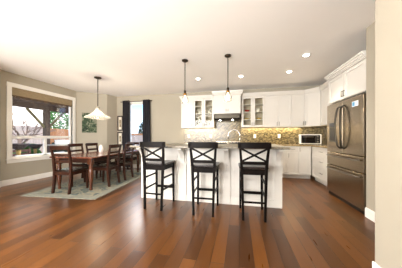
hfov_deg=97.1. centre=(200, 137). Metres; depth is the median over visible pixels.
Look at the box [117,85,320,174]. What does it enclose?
wall
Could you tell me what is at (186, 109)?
upper cabinet
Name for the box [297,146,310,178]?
base cabinet
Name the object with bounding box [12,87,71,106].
window shade
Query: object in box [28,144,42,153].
bowl planter
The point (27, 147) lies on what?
leafy shrub
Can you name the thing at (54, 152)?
rail
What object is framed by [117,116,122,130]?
picture frame
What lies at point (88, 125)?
print
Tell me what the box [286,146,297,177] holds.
base cabinet
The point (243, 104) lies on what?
shelf
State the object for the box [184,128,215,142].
backsplash
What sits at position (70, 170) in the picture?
dining chair
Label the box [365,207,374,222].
baseboard
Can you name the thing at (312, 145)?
countertop
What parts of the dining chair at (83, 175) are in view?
rail, seat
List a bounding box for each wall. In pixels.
[0,69,0,180]
[1,70,75,180]
[76,91,106,163]
[107,94,116,161]
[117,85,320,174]
[366,22,374,211]
[375,0,401,267]
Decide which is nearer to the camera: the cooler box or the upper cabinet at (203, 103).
the upper cabinet at (203, 103)
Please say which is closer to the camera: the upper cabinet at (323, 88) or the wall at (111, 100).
the upper cabinet at (323, 88)
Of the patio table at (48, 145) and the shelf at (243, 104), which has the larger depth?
the patio table at (48, 145)
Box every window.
[5,81,76,163]
[130,101,142,141]
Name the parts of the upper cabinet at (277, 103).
door, crown moulding, door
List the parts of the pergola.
post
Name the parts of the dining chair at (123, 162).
seat, leg, leg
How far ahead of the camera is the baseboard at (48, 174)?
4.49 m
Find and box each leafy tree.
[42,111,68,128]
[138,120,142,133]
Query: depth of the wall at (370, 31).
2.43 m
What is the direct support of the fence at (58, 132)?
on the ground
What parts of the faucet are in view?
spout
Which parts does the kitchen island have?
panel moulding, panel moulding, panel moulding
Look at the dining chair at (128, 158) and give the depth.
5.83 m
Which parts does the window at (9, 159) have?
sill, frame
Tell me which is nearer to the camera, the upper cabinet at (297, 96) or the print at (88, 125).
the upper cabinet at (297, 96)
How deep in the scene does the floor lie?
2.07 m
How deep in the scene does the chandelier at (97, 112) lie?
4.50 m
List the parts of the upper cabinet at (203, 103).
door, crown moulding, door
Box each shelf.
[243,104,262,105]
[243,119,262,120]
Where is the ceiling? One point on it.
(136, 47)
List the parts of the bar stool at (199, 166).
leg, leg, rail, rail, seat, leg, leg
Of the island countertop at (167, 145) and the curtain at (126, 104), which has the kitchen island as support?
the island countertop at (167, 145)
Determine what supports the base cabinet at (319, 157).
on the floor
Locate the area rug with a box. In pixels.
[21,170,140,199]
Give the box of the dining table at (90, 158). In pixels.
[49,149,139,189]
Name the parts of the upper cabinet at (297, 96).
crown moulding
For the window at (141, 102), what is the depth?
6.63 m
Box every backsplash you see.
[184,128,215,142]
[216,121,240,141]
[241,127,324,143]
[325,127,326,143]
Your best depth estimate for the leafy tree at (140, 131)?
15.85 m
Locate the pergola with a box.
[12,96,68,143]
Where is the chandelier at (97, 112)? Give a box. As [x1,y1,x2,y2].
[84,76,110,119]
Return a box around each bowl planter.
[12,143,29,154]
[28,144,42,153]
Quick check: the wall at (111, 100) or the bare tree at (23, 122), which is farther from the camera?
the bare tree at (23, 122)
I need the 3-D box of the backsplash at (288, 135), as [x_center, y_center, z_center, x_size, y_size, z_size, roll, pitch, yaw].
[2.463,-0.055,5.477,2.420,0.510,0.012,0,0,12]
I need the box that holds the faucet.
[227,129,240,143]
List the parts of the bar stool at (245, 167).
leg, leg, seat, rail, rail, leg, leg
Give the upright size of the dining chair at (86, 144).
0.945 m
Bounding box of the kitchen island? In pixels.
[136,148,283,208]
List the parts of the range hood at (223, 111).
crown moulding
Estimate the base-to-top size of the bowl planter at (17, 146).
1.060 m
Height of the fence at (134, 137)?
1.590 m
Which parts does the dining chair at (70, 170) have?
leg, rail, leg, seat, leg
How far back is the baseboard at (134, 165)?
6.53 m
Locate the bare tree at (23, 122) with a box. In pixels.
[12,111,54,142]
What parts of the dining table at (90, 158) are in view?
leg, leg, leg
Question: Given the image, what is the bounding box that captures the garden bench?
[12,149,30,155]
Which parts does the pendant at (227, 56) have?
stem, lamp shade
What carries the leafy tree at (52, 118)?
on the ground
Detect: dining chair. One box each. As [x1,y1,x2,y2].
[50,146,88,194]
[68,143,97,181]
[85,143,110,176]
[93,144,120,186]
[110,143,134,179]
[120,142,138,171]
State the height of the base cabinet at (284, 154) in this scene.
0.880 m
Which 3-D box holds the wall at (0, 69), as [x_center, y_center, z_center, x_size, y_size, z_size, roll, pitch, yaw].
[-4.345,-0.210,3.576,0.150,2.660,0.990,0,0,-33]
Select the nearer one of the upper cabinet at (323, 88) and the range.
the upper cabinet at (323, 88)
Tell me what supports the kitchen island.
on the floor
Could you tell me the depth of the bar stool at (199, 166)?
2.54 m
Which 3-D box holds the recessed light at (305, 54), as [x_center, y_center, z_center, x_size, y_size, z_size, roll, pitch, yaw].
[1.964,-1.536,3.310,0.170,0.009,0.170,0,0,12]
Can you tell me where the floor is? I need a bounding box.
[0,167,374,267]
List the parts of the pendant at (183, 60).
lamp shade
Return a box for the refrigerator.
[326,93,365,214]
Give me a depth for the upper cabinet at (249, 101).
5.43 m
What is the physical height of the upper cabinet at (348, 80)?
0.570 m
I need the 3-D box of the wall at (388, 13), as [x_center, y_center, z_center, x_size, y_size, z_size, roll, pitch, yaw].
[1.556,-0.210,-1.472,1.556,2.660,5.580,0,0,12]
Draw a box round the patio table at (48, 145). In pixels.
[47,144,67,152]
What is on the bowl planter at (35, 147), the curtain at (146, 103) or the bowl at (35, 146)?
the bowl at (35, 146)
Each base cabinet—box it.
[282,150,286,177]
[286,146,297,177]
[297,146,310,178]
[312,147,329,185]
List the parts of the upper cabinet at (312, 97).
crown moulding, door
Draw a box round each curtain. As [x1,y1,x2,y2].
[123,100,129,166]
[143,99,150,141]
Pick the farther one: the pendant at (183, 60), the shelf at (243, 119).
the shelf at (243, 119)
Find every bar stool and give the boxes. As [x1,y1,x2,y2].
[140,142,174,210]
[188,142,219,216]
[238,142,271,222]
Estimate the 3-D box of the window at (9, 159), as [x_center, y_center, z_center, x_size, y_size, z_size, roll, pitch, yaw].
[-4.392,-0.347,5.002,0.200,1.915,1.800,0,0,12]
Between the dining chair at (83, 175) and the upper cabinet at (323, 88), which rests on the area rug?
the dining chair at (83, 175)
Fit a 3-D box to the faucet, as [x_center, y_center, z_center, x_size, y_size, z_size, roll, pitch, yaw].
[0.650,-0.013,3.525,0.279,0.297,0.094,0,0,12]
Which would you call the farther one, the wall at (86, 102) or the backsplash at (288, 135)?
the wall at (86, 102)
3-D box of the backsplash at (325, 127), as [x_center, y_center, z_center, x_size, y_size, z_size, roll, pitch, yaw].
[3.450,-0.055,4.343,0.012,0.510,1.788,0,0,12]
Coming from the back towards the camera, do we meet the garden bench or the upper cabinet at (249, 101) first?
the garden bench
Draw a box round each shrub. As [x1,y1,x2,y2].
[13,146,41,153]
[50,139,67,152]
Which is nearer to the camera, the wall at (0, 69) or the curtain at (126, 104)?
the wall at (0, 69)
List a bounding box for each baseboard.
[1,171,52,186]
[121,164,140,167]
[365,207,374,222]
[372,261,380,267]
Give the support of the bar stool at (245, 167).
on the floor
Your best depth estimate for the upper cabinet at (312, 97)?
4.87 m
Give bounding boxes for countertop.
[130,143,290,149]
[276,144,326,147]
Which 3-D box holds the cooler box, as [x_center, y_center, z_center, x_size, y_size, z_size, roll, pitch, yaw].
[-6.086,0.200,7.813,0.570,0.200,0.370,0,0,-38]
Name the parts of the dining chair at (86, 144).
rail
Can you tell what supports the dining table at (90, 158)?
on the area rug
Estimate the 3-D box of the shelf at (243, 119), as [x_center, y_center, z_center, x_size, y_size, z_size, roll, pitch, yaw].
[1.602,-0.542,5.516,0.644,0.016,0.280,0,0,12]
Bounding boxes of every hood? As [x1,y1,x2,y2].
[212,90,242,120]
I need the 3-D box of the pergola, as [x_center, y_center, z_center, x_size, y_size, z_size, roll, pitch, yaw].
[-6.372,-0.198,5.778,3.199,2.936,8.200,0,0,12]
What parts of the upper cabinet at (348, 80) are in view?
door, crown moulding, door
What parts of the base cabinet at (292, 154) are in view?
drawer, door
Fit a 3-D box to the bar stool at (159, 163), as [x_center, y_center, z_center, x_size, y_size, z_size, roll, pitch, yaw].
[-0.696,0.593,2.937,0.430,1.055,0.493,0,0,14]
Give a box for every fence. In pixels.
[12,125,42,156]
[50,128,68,143]
[131,134,142,144]
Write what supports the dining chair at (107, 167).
on the area rug
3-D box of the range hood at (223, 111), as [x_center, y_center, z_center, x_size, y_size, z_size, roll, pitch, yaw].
[0.832,-0.961,5.550,0.920,0.878,0.560,0,0,12]
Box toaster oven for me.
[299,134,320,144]
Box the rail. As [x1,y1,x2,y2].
[16,152,60,155]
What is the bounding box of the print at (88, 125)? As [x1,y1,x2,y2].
[82,113,96,132]
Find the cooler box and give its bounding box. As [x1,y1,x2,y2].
[54,140,68,144]
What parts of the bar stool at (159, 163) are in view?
leg, rail, rail, leg, seat, leg, leg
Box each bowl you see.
[12,143,29,149]
[28,144,42,148]
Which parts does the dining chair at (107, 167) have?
seat, leg, rail, leg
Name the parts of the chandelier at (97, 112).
lamp shade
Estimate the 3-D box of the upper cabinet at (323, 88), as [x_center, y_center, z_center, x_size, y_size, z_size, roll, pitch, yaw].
[3.191,-0.825,4.088,0.410,1.030,1.180,0,0,12]
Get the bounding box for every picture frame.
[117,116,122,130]
[117,132,122,144]
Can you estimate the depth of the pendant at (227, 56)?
3.31 m
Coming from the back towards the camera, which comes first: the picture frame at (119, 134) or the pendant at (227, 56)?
the picture frame at (119, 134)
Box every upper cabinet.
[179,96,192,127]
[193,95,214,127]
[241,92,264,127]
[264,91,291,127]
[291,90,303,126]
[304,87,326,126]
[319,81,331,125]
[324,50,365,103]
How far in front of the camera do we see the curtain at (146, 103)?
6.34 m
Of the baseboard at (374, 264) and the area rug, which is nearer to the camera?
the baseboard at (374, 264)
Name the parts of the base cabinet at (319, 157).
drawer, drawer, drawer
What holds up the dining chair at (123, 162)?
on the area rug
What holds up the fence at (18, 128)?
on the ground
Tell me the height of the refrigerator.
1.765 m
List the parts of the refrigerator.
door, handle, handle, handle, handle, drawer, drawer, door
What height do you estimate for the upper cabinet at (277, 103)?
1.030 m
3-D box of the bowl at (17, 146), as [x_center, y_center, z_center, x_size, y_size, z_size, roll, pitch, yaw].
[-6.256,0.320,6.080,0.580,0.220,0.580,0,0,12]
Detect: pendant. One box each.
[181,59,188,103]
[224,54,231,101]
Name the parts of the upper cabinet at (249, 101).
door, crown moulding, door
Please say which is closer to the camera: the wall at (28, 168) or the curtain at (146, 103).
the wall at (28, 168)
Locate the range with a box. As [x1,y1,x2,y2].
[217,141,239,143]
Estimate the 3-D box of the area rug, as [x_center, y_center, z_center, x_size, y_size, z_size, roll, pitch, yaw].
[-2.507,1.114,4.635,1.560,0.012,2.720,0,0,7]
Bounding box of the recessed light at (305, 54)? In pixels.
[301,53,311,56]
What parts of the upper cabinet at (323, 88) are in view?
crown moulding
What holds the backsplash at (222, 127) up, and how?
attached to the wall at (165, 109)
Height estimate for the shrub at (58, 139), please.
1.232 m
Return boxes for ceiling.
[0,0,374,96]

